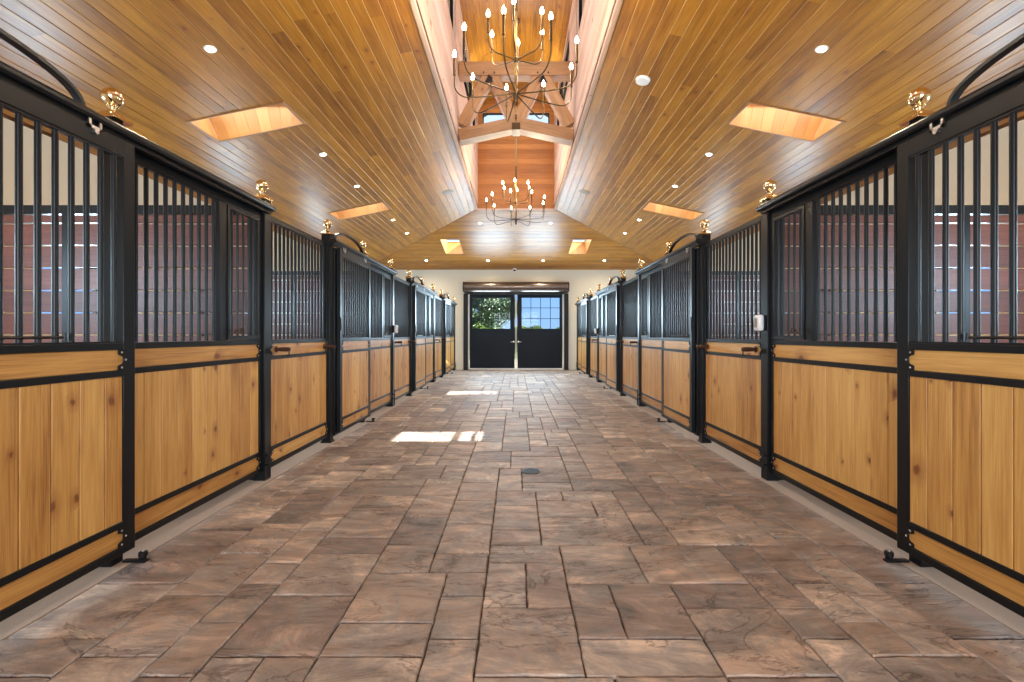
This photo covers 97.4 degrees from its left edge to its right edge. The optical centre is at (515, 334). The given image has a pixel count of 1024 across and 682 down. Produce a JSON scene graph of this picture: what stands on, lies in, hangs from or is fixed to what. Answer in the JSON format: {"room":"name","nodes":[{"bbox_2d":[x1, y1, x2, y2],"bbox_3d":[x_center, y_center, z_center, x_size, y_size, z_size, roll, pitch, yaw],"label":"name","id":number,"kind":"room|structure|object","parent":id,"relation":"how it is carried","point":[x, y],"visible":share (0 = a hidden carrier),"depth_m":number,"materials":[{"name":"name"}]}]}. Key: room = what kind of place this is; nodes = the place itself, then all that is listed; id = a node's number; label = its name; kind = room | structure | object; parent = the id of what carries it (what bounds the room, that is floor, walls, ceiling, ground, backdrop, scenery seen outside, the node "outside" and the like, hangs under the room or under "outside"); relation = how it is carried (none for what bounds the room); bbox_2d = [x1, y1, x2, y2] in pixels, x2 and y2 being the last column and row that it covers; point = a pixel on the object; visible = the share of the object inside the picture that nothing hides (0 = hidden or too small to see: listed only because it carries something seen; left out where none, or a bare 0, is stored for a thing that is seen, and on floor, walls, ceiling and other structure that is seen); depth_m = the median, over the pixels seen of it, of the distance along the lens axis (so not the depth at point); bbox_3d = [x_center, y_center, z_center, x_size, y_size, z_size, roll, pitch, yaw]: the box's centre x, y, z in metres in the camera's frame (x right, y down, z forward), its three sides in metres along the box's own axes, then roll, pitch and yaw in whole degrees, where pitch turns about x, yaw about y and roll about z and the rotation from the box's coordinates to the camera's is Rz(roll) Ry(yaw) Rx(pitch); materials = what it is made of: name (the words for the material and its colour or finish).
{"room":"farm building","nodes":[
{"label":"farm building","id":0,"kind":"room"},
{"bbox_2d":[3,117,319,335],"bbox_3d":[-5.600,-0.500,5.850,0.200,3.700,21.100,0,0,0],"label":"wall","id":1,"kind":"structure","parent":0,"point":[8,125],"depth_m":5.42,"materials":[{"name":"beige paint"}]},
{"bbox_2d":[417,0,477,206],"bbox_3d":[-1.060,-4.622,5.995,0.140,2.695,11.390,0,0,0],"label":"wall","id":2,"kind":"structure","parent":0,"point":[435,14],"depth_m":6.91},
{"bbox_2d":[458,61,573,145],"bbox_3d":[0.000,-3.991,7.777,2.021,1.354,0.265,0,0,0],"label":"truss","id":3,"kind":"object","parent":2,"relation":"attached to","point":[518,124],"visible":0.9,"depth_m":7.69,"materials":[{"name":"brown wood"}]},
{"bbox_2d":[410,0,621,209],"bbox_3d":[0.000,-3.271,6.015,2.070,0.042,11.430,0,0,0],"label":"trim","id":4,"kind":"structure","parent":2,"relation":"attached to","point":[413,2],"depth_m":5.96,"materials":[{"name":"wood"}]},
{"bbox_2d":[0,370,1023,681],"bbox_3d":[0.000,1.299,5.850,4.240,0.102,20.700,0,0,0],"label":"floor","id":5,"kind":"structure","parent":0,"point":[416,545],"depth_m":2.31,"materials":[{"name":"stone"}]},
{"bbox_2d":[0,370,455,641],"bbox_3d":[-2.235,1.299,5.850,0.250,0.102,20.700,0,0,0],"label":"curb","id":6,"kind":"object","parent":5,"relation":"on","point":[152,541],"depth_m":2.84,"materials":[{"name":"concrete"}]},
{"bbox_2d":[98,87,148,566],"bbox_3d":[-2.147,-0.048,2.455,0.229,2.596,0.124,0,0,0],"label":"post","id":7,"kind":"object","parent":6,"relation":"on","point":[113,98],"visible":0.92,"depth_m":2.42,"materials":[{"name":"black metal"}]},
{"bbox_2d":[253,179,272,480],"bbox_3d":[-2.188,-0.048,3.900,0.147,2.596,0.124,0,0,0],"label":"post","id":8,"kind":"object","parent":6,"relation":"on","point":[262,186],"visible":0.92,"depth_m":3.88,"materials":[{"name":"black metal"}]},
{"bbox_2d":[135,150,261,540],"bbox_3d":[-2.172,0.048,3.178,0.076,2.255,1.340,0,0,0],"label":"screen","id":9,"kind":"object","parent":8,"relation":"attached to","point":[198,404],"visible":0.87,"depth_m":3.08,"materials":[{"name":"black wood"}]},
{"bbox_2d":[135,162,218,341],"bbox_3d":[-2.190,-0.476,2.923,0.030,1.032,0.740,0,0,0],"label":"grille","id":10,"kind":"object","parent":9,"relation":"attached to","point":[147,167],"depth_m":2.88,"materials":[{"name":"black metal"}]},
{"bbox_2d":[271,216,335,466],"bbox_3d":[-2.123,0.058,4.575,0.174,2.235,1.250,0,0,0],"label":"door","id":11,"kind":"structure","parent":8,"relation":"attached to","point":[299,367],"depth_m":4.53,"materials":[{"name":"black wood"}]},
{"bbox_2d":[271,221,324,338],"bbox_3d":[-2.190,-0.486,4.575,0.030,1.052,1.170,0,0,0],"label":"grille","id":12,"kind":"object","parent":11,"relation":"attached to","point":[304,237],"depth_m":4.47,"materials":[{"name":"black metal"}]},
{"bbox_2d":[320,220,337,442],"bbox_3d":[-2.199,-0.048,5.301,0.127,2.596,0.227,0,0,0],"label":"post","id":13,"kind":"object","parent":6,"relation":"on","point":[326,235],"visible":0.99,"depth_m":5.25,"materials":[{"name":"black"}]},
{"bbox_2d":[330,233,397,275],"bbox_3d":[-2.108,-1.147,6.530,0.080,0.216,2.700,0,0,0],"label":"door track","id":14,"kind":"object","parent":13,"relation":"attached to","point":[334,242],"visible":1,"depth_m":5.96,"materials":[{"name":"black"}]},
{"bbox_2d":[337,247,370,432],"bbox_3d":[-2.108,0.051,5.910,0.069,2.227,1.120,0,0,0],"label":"door","id":15,"kind":"structure","parent":14,"relation":"hanging from","point":[353,272],"depth_m":5.79,"materials":[{"name":"black wood"}]},
{"bbox_2d":[342,256,368,337],"bbox_3d":[-2.110,-0.454,5.910,0.030,0.992,0.976,0,0,0],"label":"grille","id":16,"kind":"object","parent":15,"relation":"attached to","point":[355,274],"depth_m":5.90,"materials":[{"name":"black metal"}]},
{"bbox_2d":[387,258,394,406],"bbox_3d":[-2.188,-0.048,7.900,0.147,2.596,0.124,0,0,0],"label":"post","id":17,"kind":"object","parent":6,"relation":"on","point":[390,261],"visible":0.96,"depth_m":7.85,"materials":[{"name":"black"}]},
{"bbox_2d":[371,265,391,412],"bbox_3d":[-2.172,0.048,7.178,0.076,2.255,1.340,0,0,0],"label":"screen","id":18,"kind":"object","parent":17,"relation":"attached to","point":[381,281],"visible":0.76,"depth_m":7.26,"materials":[{"name":"black"}]},
{"bbox_2d":[371,269,380,337],"bbox_3d":[-2.190,-0.476,6.923,0.030,1.032,0.740,0,0,0],"label":"grille","id":19,"kind":"object","parent":18,"relation":"attached to","point":[375,273],"depth_m":7.02,"materials":[{"name":"black"}]},
{"bbox_2d":[394,276,414,399],"bbox_3d":[-2.123,0.058,8.575,0.174,2.235,1.250,0,0,0],"label":"screen","id":20,"kind":"object","parent":17,"relation":"attached to","point":[402,340],"visible":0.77,"depth_m":8.60,"materials":[{"name":"black"}]},
{"bbox_2d":[394,279,408,336],"bbox_3d":[-2.190,-0.486,8.575,0.030,1.052,1.170,0,0,0],"label":"grille","id":21,"kind":"object","parent":20,"relation":"attached to","point":[401,287],"depth_m":8.60,"materials":[{"name":"black"}]},
{"bbox_2d":[405,270,413,395],"bbox_3d":[-2.199,-0.048,9.302,0.127,2.596,0.227,0,0,0],"label":"post","id":22,"kind":"object","parent":6,"relation":"on","point":[408,278],"visible":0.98,"depth_m":9.26,"materials":[{"name":"black"}]},
{"bbox_2d":[411,276,437,295],"bbox_3d":[-2.108,-1.147,10.530,0.080,0.216,2.700,0,0,0],"label":"door track","id":23,"kind":"object","parent":22,"relation":"attached to","point":[413,282],"visible":0.99,"depth_m":10.03,"materials":[{"name":"black"}]},
{"bbox_2d":[414,285,425,390],"bbox_3d":[-2.108,0.051,9.910,0.069,2.227,1.120,0,0,0],"label":"door","id":24,"kind":"structure","parent":23,"relation":"hanging from","point":[419,293],"depth_m":9.82,"materials":[{"name":"black"}]},
{"bbox_2d":[416,290,424,336],"bbox_3d":[-2.110,-0.454,9.910,0.030,0.992,0.976,0,0,0],"label":"grille","id":25,"kind":"object","parent":24,"relation":"attached to","point":[420,294],"depth_m":9.90,"materials":[{"name":"black"}]},
{"bbox_2d":[431,284,435,381],"bbox_3d":[-2.188,-0.048,11.900,0.147,2.596,0.124,0,0,0],"label":"post","id":26,"kind":"object","parent":6,"relation":"on","point":[432,285],"visible":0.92,"depth_m":11.87,"materials":[{"name":"black"}]},
{"bbox_2d":[426,292,433,382],"bbox_3d":[-2.172,0.048,11.178,0.076,2.255,1.340,0,0,0],"label":"screen","id":27,"kind":"object","parent":26,"relation":"attached to","point":[429,297],"visible":0.77,"depth_m":11.32,"materials":[{"name":"black"}]},
{"bbox_2d":[426,294,428,336],"bbox_3d":[-2.190,-0.476,10.923,0.030,1.032,0.740,0,0,0],"label":"grille","id":28,"kind":"object","parent":27,"relation":"attached to","point":[427,295],"depth_m":11.10,"materials":[{"name":"black"}]},
{"bbox_2d":[435,296,445,377],"bbox_3d":[-2.123,0.058,12.575,0.174,2.235,1.250,0,0,0],"label":"screen","id":29,"kind":"object","parent":26,"relation":"attached to","point":[438,301],"visible":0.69,"depth_m":12.64,"materials":[{"name":"black"}]},
{"bbox_2d":[435,298,441,335],"bbox_3d":[-2.190,-0.486,12.575,0.030,1.052,1.170,0,0,0],"label":"grille","id":30,"kind":"object","parent":29,"relation":"attached to","point":[438,301],"depth_m":12.67,"materials":[{"name":"black"}]},
{"bbox_2d":[439,289,443,377],"bbox_3d":[-2.199,-0.048,13.302,0.127,2.596,0.227,0,0,0],"label":"post","id":31,"kind":"object","parent":6,"relation":"on","point":[441,295],"visible":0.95,"depth_m":13.20,"materials":[{"name":"black"}]},
{"bbox_2d":[443,294,456,305],"bbox_3d":[-2.108,-1.147,14.530,0.080,0.216,2.700,0,0,0],"label":"door track","id":32,"kind":"object","parent":31,"relation":"attached to","point":[444,297],"visible":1,"depth_m":14.00,"materials":[{"name":"black"}]},
{"bbox_2d":[444,300,450,373],"bbox_3d":[-2.108,0.051,13.910,0.069,2.227,1.120,0,0,0],"label":"door","id":33,"kind":"structure","parent":32,"relation":"hanging from","point":[447,305],"depth_m":13.77,"materials":[{"name":"black"}]},
{"bbox_2d":[446,303,450,334],"bbox_3d":[-2.110,-0.454,13.910,0.030,0.992,0.976,0,0,0],"label":"grille","id":34,"kind":"object","parent":33,"relation":"attached to","point":[448,305],"depth_m":13.99,"materials":[{"name":"black"}]},
{"bbox_2d":[452,297,455,369],"bbox_3d":[-2.188,-0.048,15.900,0.147,2.596,0.124,0,0,0],"label":"post","id":35,"kind":"object","parent":6,"relation":"on","point":[453,298],"visible":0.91,"depth_m":15.85,"materials":[{"name":"black"}]},
{"bbox_2d":[451,304,453,369],"bbox_3d":[-2.172,0.048,15.178,0.076,2.255,1.340,0,0,0],"label":"screen","id":36,"kind":"object","parent":35,"relation":"attached to","point":[452,305],"visible":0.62,"depth_m":15.38,"materials":[{"name":"black"}]},
{"bbox_3d":[-2.199,-0.048,1.301,0.127,2.596,0.227,0,0,0],"label":"post","id":37,"kind":"object","parent":6,"relation":"on","visible":0},
{"bbox_2d":[0,28,275,213],"bbox_3d":[-2.108,-1.147,2.530,0.080,0.216,2.700,0,0,0],"label":"door track","id":38,"kind":"object","parent":37,"relation":"attached to","point":[76,107],"visible":1,"depth_m":2.22,"materials":[{"name":"black metal"}]},
{"bbox_2d":[0,80,134,621],"bbox_3d":[-2.108,0.051,1.910,0.069,2.227,1.120,0,0,0],"label":"door","id":39,"kind":"structure","parent":38,"relation":"hanging from","point":[67,409],"depth_m":2.09,"materials":[{"name":"black wood"}]},
{"bbox_2d":[0,101,122,344],"bbox_3d":[-2.110,-0.454,1.910,0.030,0.992,0.976,0,0,0],"label":"grille","id":40,"kind":"object","parent":39,"relation":"attached to","point":[19,111],"depth_m":2.07,"materials":[{"name":"black metal"}]},
{"bbox_2d":[0,0,1023,269],"bbox_3d":[0.000,-2.818,5.851,11.002,0.935,20.701,0,0,0],"label":"ceiling","id":41,"kind":"structure","parent":0,"point":[359,76],"depth_m":5.45,"materials":[{"name":"brown wood"}]},
{"bbox_2d":[186,101,305,142],"bbox_3d":[-3.580,-2.993,5.857,1.421,0.725,0.624,0,0,0],"label":"skylight well","id":42,"kind":"object","parent":41,"relation":"attached to","point":[276,116],"visible":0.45,"depth_m":6.14,"materials":[{"name":"brown wood"}]},
{"bbox_2d":[328,202,390,220],"bbox_3d":[-3.580,-2.993,10.047,1.421,0.725,0.624,0,0,0],"label":"skylight well","id":43,"kind":"object","parent":41,"relation":"attached to","point":[377,207],"visible":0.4,"depth_m":10.33,"materials":[{"name":"brown wood"}]},
{"bbox_2d":[440,239,463,253],"bbox_3d":[-2.000,-2.999,14.270,0.619,0.721,1.441,0,0,0],"label":"skylight well","id":44,"kind":"object","parent":41,"relation":"attached to","point":[450,247],"visible":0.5,"depth_m":14.77,"materials":[{"name":"brown wood"}]},
{"bbox_2d":[568,239,591,253],"bbox_3d":[2.000,-2.999,14.270,0.619,0.721,1.441,0,0,0],"label":"skylight well","id":45,"kind":"object","parent":41,"relation":"attached to","point":[577,247],"visible":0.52,"depth_m":14.77,"materials":[{"name":"brown wood"}]},
{"bbox_2d":[641,202,703,220],"bbox_3d":[3.580,-2.993,10.047,1.421,0.725,0.624,0,0,0],"label":"skylight well","id":46,"kind":"object","parent":41,"relation":"attached to","point":[654,207],"visible":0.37,"depth_m":10.33,"materials":[{"name":"brown wood"}]},
{"bbox_2d":[726,101,845,142],"bbox_3d":[3.580,-2.993,5.857,1.421,0.725,0.624,0,0,0],"label":"skylight well","id":47,"kind":"object","parent":41,"relation":"attached to","point":[755,116],"visible":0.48,"depth_m":6.14,"materials":[{"name":"brown wood"}]},
{"bbox_2d":[460,0,571,106],"bbox_3d":[0.000,-6.173,5.995,1.976,0.602,11.390,0,0,0],"label":"ceiling","id":48,"kind":"structure","parent":0,"point":[474,12],"depth_m":9.06,"materials":[{"name":"brown wood"}]},
{"bbox_2d":[452,0,578,121],"bbox_3d":[0.009,-4.345,4.436,1.229,4.190,1.211,0,0,30],"label":"chandelier","id":49,"kind":"object","parent":48,"relation":"hanging from","point":[516,93],"visible":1,"depth_m":4.40,"materials":[{"name":"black metal"}]},
{"bbox_2d":[486,18,544,225],"bbox_3d":[0.009,-4.345,9.184,1.229,4.190,1.211,0,0,-30],"label":"chandelier","id":50,"kind":"object","parent":48,"relation":"hanging from","point":[515,179],"visible":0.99,"depth_m":9.19,"materials":[{"name":"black metal"}]},
{"bbox_2d":[478,87,553,207],"bbox_3d":[0.000,-4.875,11.692,1.980,3.190,0.004,0,0,0],"label":"wall","id":51,"kind":"structure","parent":0,"point":[496,157],"depth_m":11.69,"materials":[{"name":"red wood"}]},
{"bbox_2d":[395,270,636,369],"bbox_3d":[0.000,-0.500,16.300,11.400,3.700,0.200,0,0,0],"label":"wall","id":52,"kind":"structure","parent":0,"point":[449,281],"depth_m":16.20,"materials":[{"name":"beige paint"}]},
{"bbox_2d":[463,293,467,369],"bbox_3d":[-1.805,-0.120,16.141,0.150,2.740,0.112,0,0,0],"label":"guide","id":53,"kind":"object","parent":52,"relation":"attached to","point":[465,295],"visible":1,"depth_m":16.10,"materials":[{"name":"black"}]},
{"bbox_2d":[468,294,469,368],"bbox_3d":[-1.698,-0.110,16.195,0.045,2.720,0.090,0,0,0],"label":"trim","id":54,"kind":"structure","parent":52,"relation":"attached to","point":[468,294],"depth_m":16.15,"materials":[{"name":"white paint"}]},
{"bbox_2d":[470,295,514,367],"bbox_3d":[-0.855,-0.130,16.142,1.610,2.640,0.125,0,0,0],"label":"door","id":55,"kind":"structure","parent":52,"relation":"in","point":[489,348],"depth_m":16.14,"materials":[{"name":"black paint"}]},
{"bbox_2d":[463,282,568,292],"bbox_3d":[0.000,-1.701,16.004,3.754,0.392,0.383,0,0,0],"label":"housing","id":56,"kind":"object","parent":52,"relation":"attached to","point":[468,287],"visible":1,"depth_m":15.85,"materials":[{"name":"wood"}]},
{"bbox_2d":[468,368,563,369],"bbox_3d":[0.000,1.228,16.235,3.440,0.045,0.170,0,0,0],"label":"threshold","id":57,"kind":"object","parent":52,"relation":"attached to","point":[469,368],"depth_m":16.15,"materials":[{"name":"white paint"}]},
{"bbox_2d":[468,293,563,294],"bbox_3d":[0.000,-1.482,16.240,3.460,0.055,0.160,0,0,0],"label":"trim","id":58,"kind":"structure","parent":52,"relation":"attached to","point":[468,293],"depth_m":16.16,"materials":[{"name":"black"}]},
{"bbox_2d":[515,295,516,367],"bbox_3d":[0.000,-0.125,16.217,0.044,2.650,0.026,0,0,0],"label":"trim","id":59,"kind":"structure","parent":52,"relation":"attached to","point":[515,295],"depth_m":16.21,"materials":[{"name":"white paint"}]},
{"bbox_2d":[517,295,561,367],"bbox_3d":[0.855,-0.130,16.142,1.610,2.640,0.125,0,0,0],"label":"door","id":60,"kind":"structure","parent":52,"relation":"in","point":[536,348],"depth_m":16.14,"materials":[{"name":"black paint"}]},
{"bbox_2d":[562,294,563,368],"bbox_3d":[1.698,-0.110,16.195,0.045,2.720,0.090,0,0,0],"label":"trim","id":61,"kind":"structure","parent":52,"relation":"attached to","point":[563,294],"depth_m":16.15,"materials":[{"name":"white paint"}]},
{"bbox_2d":[564,293,568,369],"bbox_3d":[1.805,-0.120,16.141,0.150,2.740,0.112,0,0,0],"label":"guide","id":62,"kind":"object","parent":52,"relation":"attached to","point":[566,295],"visible":1,"depth_m":16.10,"materials":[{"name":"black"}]},
{"bbox_2d":[61,0,970,241],"bbox_3d":[0.000,-2.788,5.900,12.400,1.124,21.400,0,0,0],"label":"roof","id":63,"kind":"structure","parent":0,"point":[416,0],"depth_m":5.64,"materials":[{"name":"wood"}]},
{"bbox_2d":[554,0,615,206],"bbox_3d":[1.060,-4.622,5.995,0.140,2.695,11.390,0,0,0],"label":"wall","id":64,"kind":"structure","parent":0,"point":[596,14],"depth_m":6.91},
{"bbox_2d":[712,119,1023,335],"bbox_3d":[5.600,-0.500,5.850,0.200,3.700,21.100,0,0,0],"label":"wall","id":65,"kind":"structure","parent":0,"point":[1003,134],"depth_m":5.47,"materials":[{"name":"beige paint"}]},
{"label":"outside","id":66,"kind":"structure","parent":0,"visible":0},
{"bbox_3d":[0.000,1.405,68.200,120.000,0.190,103.600,0,0,0],"label":"ground","id":67,"kind":"structure","parent":66,"visible":0},
{"bbox_2d":[473,298,509,328],"bbox_3d":[-2.734,-2.294,36.092,5.754,7.318,6.467,0,0,-22],"label":"tree","id":68,"kind":"object","parent":67,"relation":"on","point":[500,307],"visible":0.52,"depth_m":34.36,"materials":[{"name":"green plant"}]},
{"bbox_3d":[-3.930,1.301,5.850,3.140,0.098,20.700,0,0,0],"label":"floor","id":69,"kind":"structure","parent":0,"visible":0},
{"bbox_2d":[3,205,252,479],"bbox_3d":[-3.870,0.066,3.900,3.240,2.368,0.060,0,0,0],"label":"wall","id":70,"kind":"structure","parent":69,"relation":"on","point":[8,210],"depth_m":3.88,"materials":[{"name":"red brick"}]},
{"bbox_2d":[202,271,386,405],"bbox_3d":[-3.870,0.066,7.900,3.240,2.368,0.060,0,0,0],"label":"wall","id":71,"kind":"structure","parent":69,"relation":"on","point":[273,271],"depth_m":7.88,"materials":[{"name":"brown wood"}]},
{"bbox_3d":[3.930,1.301,5.850,3.140,0.098,20.700,0,0,0],"label":"floor","id":72,"kind":"structure","parent":0,"visible":0},
{"bbox_2d":[645,271,829,405],"bbox_3d":[3.870,0.066,7.900,3.240,2.368,0.060,0,0,0],"label":"wall","id":73,"kind":"structure","parent":72,"relation":"on","point":[712,271],"depth_m":7.88,"materials":[{"name":"brown wood"}]},
{"bbox_2d":[779,205,1023,479],"bbox_3d":[3.870,0.066,3.900,3.240,2.368,0.060,0,0,0],"label":"wall","id":74,"kind":"structure","parent":72,"relation":"on","point":[1003,210],"depth_m":3.88,"materials":[{"name":"brown wood"}]},
{"bbox_2d":[576,370,1023,635],"bbox_3d":[2.235,1.299,5.850,0.250,0.102,20.700,0,0,0],"label":"curb","id":75,"kind":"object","parent":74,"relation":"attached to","point":[860,530],"depth_m":2.87,"materials":[{"name":"concrete"}]},
{"bbox_2d":[576,297,579,369],"bbox_3d":[2.188,-0.048,15.900,0.147,2.596,0.124,0,0,0],"label":"post","id":76,"kind":"object","parent":75,"relation":"on","point":[578,298],"visible":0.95,"depth_m":15.85,"materials":[{"name":"black"}]},
{"bbox_2d":[578,304,580,369],"bbox_3d":[2.172,0.048,15.178,0.076,2.255,1.340,0,0,0],"label":"screen","id":77,"kind":"object","parent":76,"relation":"attached to","point":[579,305],"visible":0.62,"depth_m":15.38,"materials":[{"name":"black"}]},
{"bbox_2d":[588,289,592,377],"bbox_3d":[2.199,-0.048,13.302,0.127,2.596,0.227,0,0,0],"label":"post","id":78,"kind":"object","parent":75,"relation":"on","point":[590,295],"visible":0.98,"depth_m":13.20,"materials":[{"name":"black"}]},
{"bbox_2d":[575,294,588,305],"bbox_3d":[2.108,-1.147,14.530,0.080,0.216,2.700,0,0,0],"label":"door track","id":79,"kind":"object","parent":78,"relation":"attached to","point":[587,297],"visible":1,"depth_m":14.00,"materials":[{"name":"black"}]},
{"bbox_2d":[581,300,587,373],"bbox_3d":[2.108,0.051,13.910,0.069,2.227,1.120,0,0,0],"label":"door","id":80,"kind":"structure","parent":79,"relation":"hanging from","point":[584,305],"depth_m":13.77,"materials":[{"name":"black"}]},
{"bbox_2d":[581,303,585,334],"bbox_3d":[2.110,-0.454,13.910,0.030,0.992,0.976,0,0,0],"label":"grille","id":81,"kind":"object","parent":80,"relation":"attached to","point":[583,305],"depth_m":13.99,"materials":[{"name":"black"}]},
{"bbox_2d":[586,296,596,377],"bbox_3d":[2.123,0.058,12.575,0.174,2.235,1.250,0,0,0],"label":"screen","id":82,"kind":"object","parent":78,"relation":"attached to","point":[593,301],"visible":0.77,"depth_m":12.67,"materials":[{"name":"black"}]},
{"bbox_2d":[590,298,596,335],"bbox_3d":[2.190,-0.486,12.575,0.030,1.052,1.170,0,0,0],"label":"grille","id":83,"kind":"object","parent":82,"relation":"attached to","point":[593,301],"depth_m":12.67,"materials":[{"name":"black"}]},
{"bbox_2d":[596,284,600,381],"bbox_3d":[2.188,-0.048,11.900,0.147,2.596,0.124,0,0,0],"label":"post","id":84,"kind":"object","parent":75,"relation":"on","point":[598,285],"visible":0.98,"depth_m":11.87,"materials":[{"name":"black"}]},
{"bbox_2d":[598,292,605,382],"bbox_3d":[2.172,0.048,11.178,0.076,2.255,1.340,0,0,0],"label":"screen","id":85,"kind":"object","parent":84,"relation":"attached to","point":[601,297],"visible":0.72,"depth_m":11.32,"materials":[{"name":"black"}]},
{"bbox_2d":[603,294,605,336],"bbox_3d":[2.190,-0.476,10.923,0.030,1.032,0.740,0,0,0],"label":"grille","id":86,"kind":"object","parent":85,"relation":"attached to","point":[604,295],"depth_m":11.10,"materials":[{"name":"black"}]},
{"bbox_2d":[618,270,626,395],"bbox_3d":[2.199,-0.048,9.302,0.127,2.596,0.227,0,0,0],"label":"post","id":87,"kind":"object","parent":75,"relation":"on","point":[622,278],"visible":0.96,"depth_m":9.26,"materials":[{"name":"black"}]},
{"bbox_2d":[594,276,620,295],"bbox_3d":[2.108,-1.147,10.530,0.080,0.216,2.700,0,0,0],"label":"door track","id":88,"kind":"object","parent":87,"relation":"attached to","point":[618,282],"visible":0.99,"depth_m":10.03,"materials":[{"name":"black"}]},
{"bbox_2d":[606,285,617,390],"bbox_3d":[2.108,0.051,9.910,0.069,2.227,1.120,0,0,0],"label":"door","id":89,"kind":"structure","parent":88,"relation":"hanging from","point":[612,293],"depth_m":9.82,"materials":[{"name":"black"}]},
{"bbox_2d":[607,290,615,336],"bbox_3d":[2.110,-0.454,9.910,0.030,0.992,0.976,0,0,0],"label":"grille","id":90,"kind":"object","parent":89,"relation":"attached to","point":[611,294],"depth_m":9.90,"materials":[{"name":"black"}]},
{"bbox_2d":[637,258,644,406],"bbox_3d":[2.188,-0.048,7.900,0.147,2.596,0.124,0,0,0],"label":"post","id":91,"kind":"object","parent":75,"relation":"on","point":[641,261],"visible":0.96,"depth_m":7.85,"materials":[{"name":"black"}]},
{"bbox_2d":[617,276,637,399],"bbox_3d":[2.123,0.058,8.575,0.174,2.235,1.250,0,0,0],"label":"screen","id":92,"kind":"object","parent":91,"relation":"attached to","point":[629,340],"visible":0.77,"depth_m":8.60,"materials":[{"name":"black"}]},
{"bbox_2d":[623,279,637,336],"bbox_3d":[2.190,-0.486,8.575,0.030,1.052,1.170,0,0,0],"label":"grille","id":93,"kind":"object","parent":92,"relation":"attached to","point":[630,287],"depth_m":8.60,"materials":[{"name":"black"}]},
{"bbox_2d":[640,265,660,412],"bbox_3d":[2.172,0.048,7.178,0.076,2.255,1.340,0,0,0],"label":"screen","id":94,"kind":"object","parent":91,"relation":"attached to","point":[650,281],"visible":0.77,"depth_m":7.26,"materials":[{"name":"black wood"}]},
{"bbox_2d":[651,269,660,337],"bbox_3d":[2.190,-0.476,6.923,0.030,1.032,0.740,0,0,0],"label":"grille","id":95,"kind":"object","parent":94,"relation":"attached to","point":[656,273],"depth_m":7.02,"materials":[{"name":"black"}]},
{"bbox_2d":[694,220,711,442],"bbox_3d":[2.199,-0.048,5.301,0.127,2.596,0.227,0,0,0],"label":"post","id":96,"kind":"object","parent":75,"relation":"on","point":[705,235],"visible":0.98,"depth_m":5.24,"materials":[{"name":"black"}]},
{"bbox_2d":[634,233,701,275],"bbox_3d":[2.108,-1.147,6.530,0.080,0.216,2.700,0,0,0],"label":"door track","id":97,"kind":"object","parent":96,"relation":"attached to","point":[697,242],"visible":1,"depth_m":5.96,"materials":[{"name":"black"}]},
{"bbox_2d":[661,247,694,432],"bbox_3d":[2.108,0.051,5.910,0.069,2.227,1.120,0,0,0],"label":"door","id":98,"kind":"structure","parent":97,"relation":"hanging from","point":[678,272],"depth_m":5.83,"materials":[{"name":"black wood"}]},
{"bbox_2d":[663,256,689,337],"bbox_3d":[2.110,-0.454,5.910,0.030,0.992,0.976,0,0,0],"label":"grille","id":99,"kind":"object","parent":98,"relation":"attached to","point":[676,274],"depth_m":5.90,"materials":[{"name":"black"}]},
{"bbox_2d":[759,179,778,480],"bbox_3d":[2.188,-0.048,3.900,0.147,2.596,0.124,0,0,0],"label":"post","id":100,"kind":"object","parent":75,"relation":"on","point":[769,186],"visible":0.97,"depth_m":3.87,"materials":[{"name":"black metal"}]},
{"bbox_2d":[696,216,760,466],"bbox_3d":[2.123,0.058,4.575,0.174,2.235,1.250,0,0,0],"label":"screen","id":101,"kind":"object","parent":100,"relation":"attached to","point":[732,367],"visible":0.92,"depth_m":4.53,"materials":[{"name":"black"}]},
{"bbox_2d":[707,221,760,338],"bbox_3d":[2.190,-0.486,4.575,0.030,1.052,1.170,0,0,0],"label":"grille","id":102,"kind":"object","parent":101,"relation":"attached to","point":[727,237],"depth_m":4.47,"materials":[{"name":"black metal"}]},
{"bbox_2d":[754,315,765,330],"bbox_3d":[2.112,-0.105,3.900,0.076,0.140,0.090,0,0,0],"label":"outlet box","id":103,"kind":"object","parent":100,"relation":"attached to","point":[759,320],"visible":1,"depth_m":3.87,"materials":[{"name":"white"}]},
{"bbox_2d":[770,150,896,540],"bbox_3d":[2.172,0.048,3.178,0.076,2.255,1.340,0,0,0],"label":"screen","id":104,"kind":"object","parent":100,"relation":"attached to","point":[833,404],"visible":0.77,"depth_m":3.08,"materials":[{"name":"black wood"}]},
{"bbox_2d":[813,162,896,341],"bbox_3d":[2.190,-0.476,2.923,0.030,1.032,0.740,0,0,0],"label":"grille","id":105,"kind":"object","parent":104,"relation":"attached to","point":[884,167],"depth_m":2.88,"materials":[{"name":"black metal"}]},
{"bbox_2d":[883,87,933,566],"bbox_3d":[2.147,-0.048,2.455,0.229,2.596,0.124,0,0,0],"label":"post","id":106,"kind":"object","parent":75,"relation":"on","point":[918,98],"visible":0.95,"depth_m":2.42,"materials":[{"name":"black metal"}]},
{"bbox_3d":[2.199,-0.048,1.301,0.127,2.596,0.227,0,0,0],"label":"post","id":107,"kind":"object","parent":75,"relation":"on","visible":0},
{"bbox_2d":[756,33,1023,213],"bbox_3d":[2.108,-1.147,2.530,0.080,0.216,2.700,0,0,0],"label":"door track","id":108,"kind":"object","parent":107,"relation":"attached to","point":[955,107],"visible":1,"depth_m":2.28,"materials":[{"name":"black metal"}]},
{"bbox_2d":[897,84,1023,617],"bbox_3d":[2.108,0.051,1.910,0.069,2.227,1.120,0,0,0],"label":"door","id":109,"kind":"structure","parent":108,"relation":"hanging from","point":[960,404],"depth_m":2.12,"materials":[{"name":"black wood"}]},
{"bbox_2d":[909,105,1023,344],"bbox_3d":[2.110,-0.454,1.910,0.030,0.992,0.976,0,0,0],"label":"grille","id":110,"kind":"object","parent":109,"relation":"attached to","point":[1012,111],"depth_m":2.12,"materials":[{"name":"black metal"}]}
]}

